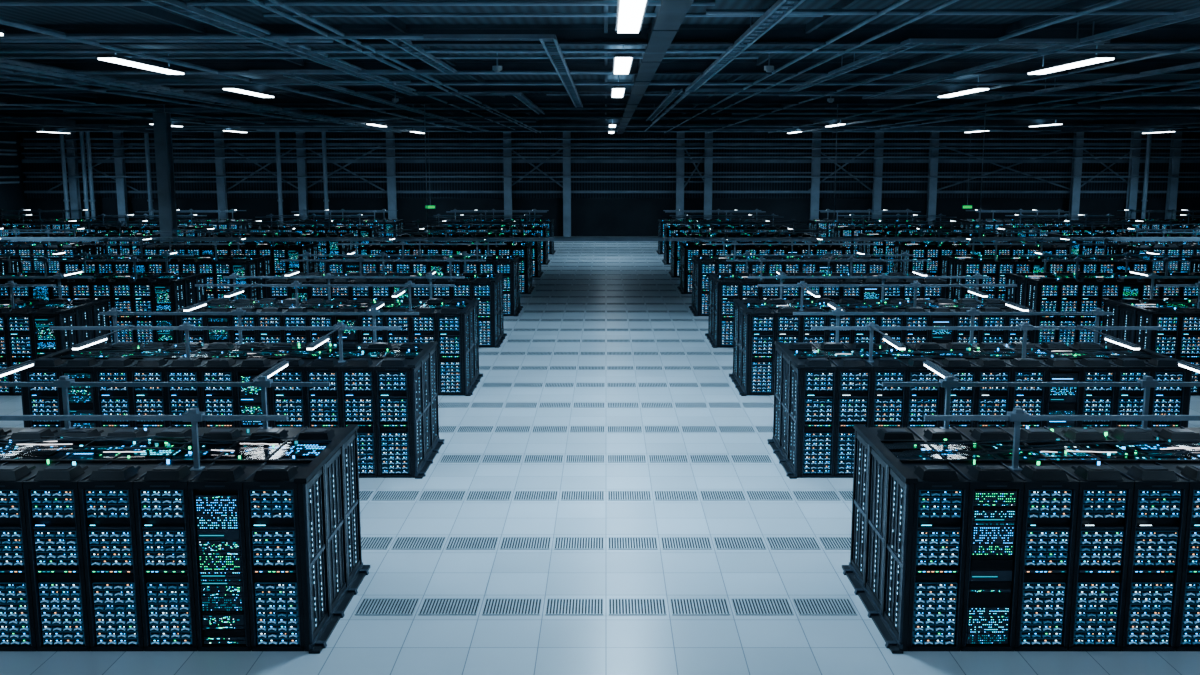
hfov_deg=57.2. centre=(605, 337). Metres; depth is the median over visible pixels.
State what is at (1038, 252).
lamp
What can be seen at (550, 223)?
racks
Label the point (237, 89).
ceiling lamp
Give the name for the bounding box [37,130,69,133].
ceiling lamp
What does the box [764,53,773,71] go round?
smoke detector
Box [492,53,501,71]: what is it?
smoke detector
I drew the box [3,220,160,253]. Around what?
racks
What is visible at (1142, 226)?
racks
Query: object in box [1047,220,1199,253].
racks
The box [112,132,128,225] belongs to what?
steel column
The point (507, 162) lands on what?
steel column
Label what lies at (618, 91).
ceiling lamp
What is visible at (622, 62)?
ceiling lamp
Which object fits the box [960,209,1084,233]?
racks
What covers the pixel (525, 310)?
vent strip
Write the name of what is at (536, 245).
racks
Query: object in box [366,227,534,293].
racks
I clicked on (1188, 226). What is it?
racks
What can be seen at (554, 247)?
vent strip
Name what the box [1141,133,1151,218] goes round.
steel column
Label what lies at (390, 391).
racks
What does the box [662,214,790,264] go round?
racks
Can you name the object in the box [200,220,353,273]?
racks
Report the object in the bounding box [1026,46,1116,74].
ceiling lamp
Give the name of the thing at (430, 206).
exit sign
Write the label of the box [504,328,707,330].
vent strip
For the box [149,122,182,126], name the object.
ceiling lamp
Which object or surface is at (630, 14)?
ceiling lamp
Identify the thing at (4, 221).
racks
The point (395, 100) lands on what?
smoke detector
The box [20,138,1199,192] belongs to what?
wall
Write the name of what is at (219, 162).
steel column
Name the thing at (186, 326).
lamp
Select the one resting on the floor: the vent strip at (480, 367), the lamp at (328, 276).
the vent strip at (480, 367)
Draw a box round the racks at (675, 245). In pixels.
[668,220,814,277]
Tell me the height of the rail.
5.950 m
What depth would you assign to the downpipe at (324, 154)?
85.04 m
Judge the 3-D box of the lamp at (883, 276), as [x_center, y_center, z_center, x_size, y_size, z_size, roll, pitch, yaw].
[6.700,-1.402,27.793,3.920,0.080,5.850,0,9,0]
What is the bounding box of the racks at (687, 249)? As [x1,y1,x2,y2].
[677,227,845,293]
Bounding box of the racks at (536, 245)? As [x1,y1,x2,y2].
[397,220,543,277]
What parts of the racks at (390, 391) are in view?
overhead rail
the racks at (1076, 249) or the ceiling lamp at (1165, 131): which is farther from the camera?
the ceiling lamp at (1165, 131)
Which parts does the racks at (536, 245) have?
overhead rail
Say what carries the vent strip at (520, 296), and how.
on the floor
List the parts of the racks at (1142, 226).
overhead rail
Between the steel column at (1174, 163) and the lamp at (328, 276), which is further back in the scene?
the steel column at (1174, 163)
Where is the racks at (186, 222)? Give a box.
[127,209,251,233]
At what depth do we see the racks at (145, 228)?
62.55 m
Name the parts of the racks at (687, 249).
overhead rail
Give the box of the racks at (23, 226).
[0,214,45,241]
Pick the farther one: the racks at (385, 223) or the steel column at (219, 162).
the steel column at (219, 162)
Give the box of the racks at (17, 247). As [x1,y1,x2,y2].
[0,227,103,273]
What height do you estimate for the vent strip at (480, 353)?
0.012 m
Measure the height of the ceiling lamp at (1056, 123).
0.460 m
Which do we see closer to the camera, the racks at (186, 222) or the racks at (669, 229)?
the racks at (669, 229)
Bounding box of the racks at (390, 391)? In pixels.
[19,301,443,478]
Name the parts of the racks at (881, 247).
overhead rail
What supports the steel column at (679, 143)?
on the floor
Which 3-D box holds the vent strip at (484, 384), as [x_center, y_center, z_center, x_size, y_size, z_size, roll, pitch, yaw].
[0.000,1.220,28.331,6.330,0.012,0.520,0,9,0]
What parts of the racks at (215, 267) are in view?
overhead rail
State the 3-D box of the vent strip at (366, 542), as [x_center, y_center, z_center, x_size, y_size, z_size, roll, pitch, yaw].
[0.000,3.079,16.476,20.730,0.012,0.520,0,9,0]
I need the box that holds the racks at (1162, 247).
[1108,227,1199,273]
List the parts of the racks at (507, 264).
overhead rail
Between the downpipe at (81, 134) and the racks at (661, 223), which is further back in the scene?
the downpipe at (81, 134)
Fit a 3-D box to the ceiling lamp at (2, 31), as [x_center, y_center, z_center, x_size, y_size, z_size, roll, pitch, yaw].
[-10.800,-5.238,17.399,0.440,0.460,4.040,0,9,0]
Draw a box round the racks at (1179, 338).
[1100,270,1199,395]
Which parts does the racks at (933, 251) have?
overhead rail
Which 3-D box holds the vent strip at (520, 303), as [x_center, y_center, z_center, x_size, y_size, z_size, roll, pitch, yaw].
[0.000,-1.381,44.928,20.730,0.012,0.520,0,9,0]
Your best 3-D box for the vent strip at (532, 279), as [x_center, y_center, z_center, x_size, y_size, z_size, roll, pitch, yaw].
[0.000,-2.868,54.412,20.730,0.012,0.520,0,9,0]
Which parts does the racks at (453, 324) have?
overhead rail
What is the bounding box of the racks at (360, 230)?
[247,214,381,253]
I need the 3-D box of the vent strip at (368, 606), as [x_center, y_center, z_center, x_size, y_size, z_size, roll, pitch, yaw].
[0.000,3.451,14.105,6.330,0.012,0.520,0,9,0]
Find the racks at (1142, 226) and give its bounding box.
[1111,209,1199,231]
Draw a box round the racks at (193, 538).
[0,360,369,653]
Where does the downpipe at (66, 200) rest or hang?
on the floor
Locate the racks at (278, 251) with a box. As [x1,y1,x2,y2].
[142,227,318,275]
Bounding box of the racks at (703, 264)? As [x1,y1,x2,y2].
[689,237,887,315]
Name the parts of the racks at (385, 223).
overhead rail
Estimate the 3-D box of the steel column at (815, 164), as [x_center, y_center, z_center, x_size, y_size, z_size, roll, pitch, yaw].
[16.417,-12.073,86.271,0.600,8.330,0.520,0,9,0]
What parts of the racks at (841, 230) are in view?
overhead rail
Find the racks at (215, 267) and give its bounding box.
[60,237,271,299]
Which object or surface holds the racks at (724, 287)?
on the floor
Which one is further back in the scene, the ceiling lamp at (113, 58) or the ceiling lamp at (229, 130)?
the ceiling lamp at (229, 130)
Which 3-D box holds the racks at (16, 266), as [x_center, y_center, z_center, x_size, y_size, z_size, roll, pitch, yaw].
[-26.698,-2.456,42.882,7.315,2.770,3.810,0,9,0]
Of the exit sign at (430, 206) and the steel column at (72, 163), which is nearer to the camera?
the exit sign at (430, 206)
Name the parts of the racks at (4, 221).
overhead rail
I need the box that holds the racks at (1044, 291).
[1005,251,1199,343]
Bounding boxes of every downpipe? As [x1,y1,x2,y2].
[59,133,69,218]
[79,132,89,218]
[85,132,95,219]
[144,133,152,218]
[275,132,283,225]
[321,132,328,218]
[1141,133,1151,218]
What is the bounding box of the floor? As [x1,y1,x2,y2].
[0,236,1199,674]
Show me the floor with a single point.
(415, 644)
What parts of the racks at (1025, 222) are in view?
overhead rail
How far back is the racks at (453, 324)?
26.89 m
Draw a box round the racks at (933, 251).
[893,227,1069,275]
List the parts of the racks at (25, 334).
overhead rail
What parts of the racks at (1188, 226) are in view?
overhead rail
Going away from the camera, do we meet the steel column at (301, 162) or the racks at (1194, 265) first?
the racks at (1194, 265)
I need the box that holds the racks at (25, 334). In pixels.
[0,270,111,395]
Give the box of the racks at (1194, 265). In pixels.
[1190,256,1199,272]
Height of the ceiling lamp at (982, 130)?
0.460 m
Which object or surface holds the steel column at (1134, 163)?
on the floor
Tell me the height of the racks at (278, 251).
2.770 m
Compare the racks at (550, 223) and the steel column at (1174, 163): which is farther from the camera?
the steel column at (1174, 163)
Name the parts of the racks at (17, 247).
overhead rail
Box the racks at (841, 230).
[830,214,964,253]
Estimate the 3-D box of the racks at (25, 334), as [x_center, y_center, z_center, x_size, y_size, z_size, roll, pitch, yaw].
[-16.797,-0.122,27.994,7.315,2.770,5.850,0,9,0]
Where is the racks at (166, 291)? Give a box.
[0,251,206,343]
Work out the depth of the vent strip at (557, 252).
71.24 m
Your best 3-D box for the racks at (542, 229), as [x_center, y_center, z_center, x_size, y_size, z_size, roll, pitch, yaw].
[-6.947,-5.802,64.221,7.315,2.770,3.810,0,9,0]
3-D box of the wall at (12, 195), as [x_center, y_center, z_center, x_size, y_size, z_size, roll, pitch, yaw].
[-46.150,-4.478,37.762,0.300,8.350,100.000,0,9,0]
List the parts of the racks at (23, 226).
overhead rail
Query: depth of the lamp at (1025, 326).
20.04 m
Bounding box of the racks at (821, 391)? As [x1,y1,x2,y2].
[768,301,1192,478]
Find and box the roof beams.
[0,0,1199,133]
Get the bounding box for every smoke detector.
[392,92,398,102]
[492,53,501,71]
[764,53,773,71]
[827,96,833,102]
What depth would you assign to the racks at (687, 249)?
48.18 m
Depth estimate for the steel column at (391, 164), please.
86.00 m
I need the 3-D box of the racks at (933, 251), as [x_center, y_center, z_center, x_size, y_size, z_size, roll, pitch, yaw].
[16.797,-3.571,49.995,7.315,2.770,3.810,0,9,0]
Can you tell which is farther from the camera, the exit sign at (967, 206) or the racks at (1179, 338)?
the exit sign at (967, 206)
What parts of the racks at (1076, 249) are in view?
overhead rail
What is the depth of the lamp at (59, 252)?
36.92 m
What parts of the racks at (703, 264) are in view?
overhead rail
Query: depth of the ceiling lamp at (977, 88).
34.54 m
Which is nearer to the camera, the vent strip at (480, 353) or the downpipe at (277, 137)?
the vent strip at (480, 353)
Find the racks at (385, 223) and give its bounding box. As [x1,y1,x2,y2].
[284,209,403,242]
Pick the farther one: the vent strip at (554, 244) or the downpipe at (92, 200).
the downpipe at (92, 200)
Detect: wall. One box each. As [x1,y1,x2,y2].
[0,132,26,218]
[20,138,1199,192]
[22,134,1199,235]
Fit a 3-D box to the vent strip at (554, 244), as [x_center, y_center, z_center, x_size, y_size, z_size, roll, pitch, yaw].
[0.000,-6.586,78.123,20.730,0.012,0.520,0,9,0]
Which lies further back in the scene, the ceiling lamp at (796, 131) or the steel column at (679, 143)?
the steel column at (679, 143)
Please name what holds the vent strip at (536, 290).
on the floor
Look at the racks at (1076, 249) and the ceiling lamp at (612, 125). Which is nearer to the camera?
the racks at (1076, 249)
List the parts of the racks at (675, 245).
overhead rail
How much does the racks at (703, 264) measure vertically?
2.770 m
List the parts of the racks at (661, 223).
overhead rail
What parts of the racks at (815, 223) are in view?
overhead rail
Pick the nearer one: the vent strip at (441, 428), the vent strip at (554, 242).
the vent strip at (441, 428)
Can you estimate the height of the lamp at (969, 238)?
0.080 m
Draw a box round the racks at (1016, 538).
[842,360,1199,653]
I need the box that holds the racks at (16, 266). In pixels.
[0,238,21,273]
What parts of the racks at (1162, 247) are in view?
overhead rail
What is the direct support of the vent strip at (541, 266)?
on the floor
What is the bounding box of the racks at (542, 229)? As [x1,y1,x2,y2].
[421,214,549,264]
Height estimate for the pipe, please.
3.160 m
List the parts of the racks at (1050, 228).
overhead rail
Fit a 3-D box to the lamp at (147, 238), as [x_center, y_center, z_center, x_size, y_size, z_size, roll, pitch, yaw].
[-16.550,-3.938,43.971,3.920,0.080,1.200,0,9,0]
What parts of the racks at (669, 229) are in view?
overhead rail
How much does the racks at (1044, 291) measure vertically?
2.770 m
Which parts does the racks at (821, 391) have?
overhead rail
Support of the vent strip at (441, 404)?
on the floor
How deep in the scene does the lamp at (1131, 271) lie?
30.11 m
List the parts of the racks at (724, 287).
overhead rail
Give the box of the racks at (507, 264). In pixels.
[324,237,522,315]
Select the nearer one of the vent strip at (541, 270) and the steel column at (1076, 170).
the vent strip at (541, 270)
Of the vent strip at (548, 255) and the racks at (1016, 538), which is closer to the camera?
the racks at (1016, 538)
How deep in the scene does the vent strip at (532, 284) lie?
52.16 m
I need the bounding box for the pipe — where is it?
[0,141,19,183]
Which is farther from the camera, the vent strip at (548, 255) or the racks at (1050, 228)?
the vent strip at (548, 255)
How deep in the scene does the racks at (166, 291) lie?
34.02 m
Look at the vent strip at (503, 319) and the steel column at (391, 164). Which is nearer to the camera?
the vent strip at (503, 319)
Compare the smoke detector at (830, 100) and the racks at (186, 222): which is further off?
the racks at (186, 222)
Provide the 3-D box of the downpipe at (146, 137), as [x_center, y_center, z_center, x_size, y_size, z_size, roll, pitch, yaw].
[-35.407,-11.918,85.283,0.425,8.330,0.425,0,9,0]
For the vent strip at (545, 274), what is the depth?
56.92 m
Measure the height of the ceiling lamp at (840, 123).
0.460 m
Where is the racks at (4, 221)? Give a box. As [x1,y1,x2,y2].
[0,209,100,231]
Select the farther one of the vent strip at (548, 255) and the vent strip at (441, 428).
the vent strip at (548, 255)
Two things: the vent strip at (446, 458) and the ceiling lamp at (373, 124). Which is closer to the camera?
the vent strip at (446, 458)
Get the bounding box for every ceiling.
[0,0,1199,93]
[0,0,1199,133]
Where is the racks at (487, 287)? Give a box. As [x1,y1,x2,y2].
[265,251,506,347]
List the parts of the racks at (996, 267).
overhead rail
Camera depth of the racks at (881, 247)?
55.46 m
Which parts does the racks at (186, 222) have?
overhead rail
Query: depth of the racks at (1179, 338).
27.04 m
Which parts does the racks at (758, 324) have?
overhead rail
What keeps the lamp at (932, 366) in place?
attached to the racks at (1016, 538)
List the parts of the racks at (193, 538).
overhead rail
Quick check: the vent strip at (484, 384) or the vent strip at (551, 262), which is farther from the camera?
the vent strip at (551, 262)
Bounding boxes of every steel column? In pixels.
[65,132,81,219]
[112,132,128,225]
[153,113,176,242]
[214,132,227,219]
[296,132,308,219]
[386,132,396,219]
[503,132,511,219]
[563,132,570,236]
[676,132,684,219]
[704,132,712,219]
[810,132,820,219]
[871,132,883,219]
[926,132,939,225]
[1068,132,1083,219]
[1125,132,1141,219]
[1165,132,1181,219]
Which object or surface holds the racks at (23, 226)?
on the floor
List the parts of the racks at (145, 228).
overhead rail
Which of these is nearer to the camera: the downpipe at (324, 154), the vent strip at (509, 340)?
the vent strip at (509, 340)
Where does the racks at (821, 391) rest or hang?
on the floor
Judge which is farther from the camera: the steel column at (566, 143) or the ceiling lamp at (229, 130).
the steel column at (566, 143)
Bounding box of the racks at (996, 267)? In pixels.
[940,237,1151,299]
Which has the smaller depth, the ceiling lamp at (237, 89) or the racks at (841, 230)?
the ceiling lamp at (237, 89)
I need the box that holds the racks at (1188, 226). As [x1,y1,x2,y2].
[1166,214,1199,233]
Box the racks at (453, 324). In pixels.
[175,270,482,395]
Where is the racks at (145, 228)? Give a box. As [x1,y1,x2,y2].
[73,214,213,242]
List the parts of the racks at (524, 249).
overhead rail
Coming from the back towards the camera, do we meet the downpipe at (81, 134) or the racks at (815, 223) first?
the downpipe at (81, 134)
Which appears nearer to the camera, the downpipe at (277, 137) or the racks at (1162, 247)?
the racks at (1162, 247)
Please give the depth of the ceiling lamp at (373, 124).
63.35 m
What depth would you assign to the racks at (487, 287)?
33.97 m
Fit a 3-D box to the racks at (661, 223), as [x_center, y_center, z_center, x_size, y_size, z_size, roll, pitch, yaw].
[6.947,-6.917,71.335,7.315,2.770,3.810,0,9,0]
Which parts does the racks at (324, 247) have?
overhead rail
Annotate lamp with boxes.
[0,29,6,35]
[0,270,82,285]
[0,360,288,380]
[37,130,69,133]
[46,251,176,253]
[71,301,384,349]
[95,53,185,74]
[141,237,244,239]
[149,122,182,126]
[222,78,274,97]
[223,129,247,132]
[223,270,435,296]
[366,119,386,126]
[410,130,424,133]
[609,119,615,127]
[611,75,625,97]
[612,46,633,73]
[615,0,648,32]
[776,270,988,296]
[787,130,801,133]
[825,120,845,126]
[827,301,1140,349]
[923,360,1199,380]
[937,75,989,97]
[964,128,988,132]
[967,237,1070,239]
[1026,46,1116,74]
[1029,122,1062,126]
[1035,251,1165,253]
[1129,270,1150,275]
[1142,130,1174,133]
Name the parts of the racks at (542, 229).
overhead rail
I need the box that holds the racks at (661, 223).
[656,209,771,254]
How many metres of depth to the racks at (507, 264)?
41.05 m
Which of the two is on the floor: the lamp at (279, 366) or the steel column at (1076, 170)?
the steel column at (1076, 170)
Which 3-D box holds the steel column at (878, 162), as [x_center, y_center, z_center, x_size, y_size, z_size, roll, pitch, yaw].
[21.287,-12.073,86.271,0.600,8.330,0.520,0,9,0]
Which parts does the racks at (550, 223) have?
overhead rail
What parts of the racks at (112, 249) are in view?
overhead rail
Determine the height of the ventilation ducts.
0.440 m
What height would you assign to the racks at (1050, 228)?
2.770 m
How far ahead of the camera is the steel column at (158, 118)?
52.26 m
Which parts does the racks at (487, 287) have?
overhead rail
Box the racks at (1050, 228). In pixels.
[998,214,1138,242]
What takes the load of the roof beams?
attached to the ceiling at (25, 14)
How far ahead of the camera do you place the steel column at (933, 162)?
86.06 m
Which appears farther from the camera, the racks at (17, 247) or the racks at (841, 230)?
the racks at (841, 230)
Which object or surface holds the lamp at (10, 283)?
attached to the racks at (25, 334)
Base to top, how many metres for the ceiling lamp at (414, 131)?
0.460 m
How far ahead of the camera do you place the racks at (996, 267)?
41.09 m
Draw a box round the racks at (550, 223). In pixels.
[440,209,555,254]
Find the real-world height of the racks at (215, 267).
2.770 m
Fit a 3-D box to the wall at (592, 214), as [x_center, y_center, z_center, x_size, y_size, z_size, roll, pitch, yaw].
[2.000,-12.234,87.233,96.000,8.350,0.450,0,9,0]
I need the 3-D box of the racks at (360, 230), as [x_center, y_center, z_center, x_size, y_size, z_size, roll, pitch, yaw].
[-16.797,-5.802,64.221,7.315,2.770,3.810,0,9,0]
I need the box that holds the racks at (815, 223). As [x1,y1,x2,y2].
[808,209,927,242]
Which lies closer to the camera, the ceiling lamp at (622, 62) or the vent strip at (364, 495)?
the vent strip at (364, 495)
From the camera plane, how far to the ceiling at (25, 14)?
21.33 m
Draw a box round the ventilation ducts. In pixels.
[0,0,1199,135]
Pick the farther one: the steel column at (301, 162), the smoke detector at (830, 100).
the steel column at (301, 162)
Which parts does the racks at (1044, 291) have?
overhead rail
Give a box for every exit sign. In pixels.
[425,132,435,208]
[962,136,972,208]
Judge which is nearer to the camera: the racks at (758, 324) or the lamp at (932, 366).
the lamp at (932, 366)
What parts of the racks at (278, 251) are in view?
overhead rail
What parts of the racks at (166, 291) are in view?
overhead rail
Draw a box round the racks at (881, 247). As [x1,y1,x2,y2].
[858,220,1011,273]
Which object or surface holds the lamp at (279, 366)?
attached to the racks at (193, 538)
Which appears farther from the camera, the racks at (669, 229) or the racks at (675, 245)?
the racks at (669, 229)
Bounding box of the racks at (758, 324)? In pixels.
[729,270,1036,395]
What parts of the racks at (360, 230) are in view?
overhead rail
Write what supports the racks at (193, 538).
on the floor
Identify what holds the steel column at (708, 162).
on the floor
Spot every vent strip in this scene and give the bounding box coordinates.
[355,598,856,614]
[359,491,852,499]
[361,537,850,548]
[438,402,773,407]
[439,426,772,431]
[440,455,771,461]
[479,352,732,354]
[479,366,732,369]
[482,383,729,386]
[503,319,708,320]
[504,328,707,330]
[507,339,704,341]
[520,296,691,297]
[520,303,691,304]
[524,310,687,311]
[532,279,679,279]
[532,284,679,284]
[536,290,675,290]
[541,266,670,266]
[541,270,670,270]
[545,274,666,274]
[548,255,663,255]
[551,262,660,262]
[554,242,657,242]
[554,244,657,244]
[554,247,657,247]
[557,252,654,252]
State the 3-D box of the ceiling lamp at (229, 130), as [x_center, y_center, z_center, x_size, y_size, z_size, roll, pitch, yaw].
[-25.500,-14.376,75.687,0.440,0.460,4.040,0,9,0]
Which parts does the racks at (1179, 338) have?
overhead rail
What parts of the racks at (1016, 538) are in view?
overhead rail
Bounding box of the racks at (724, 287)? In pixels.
[705,251,946,347]

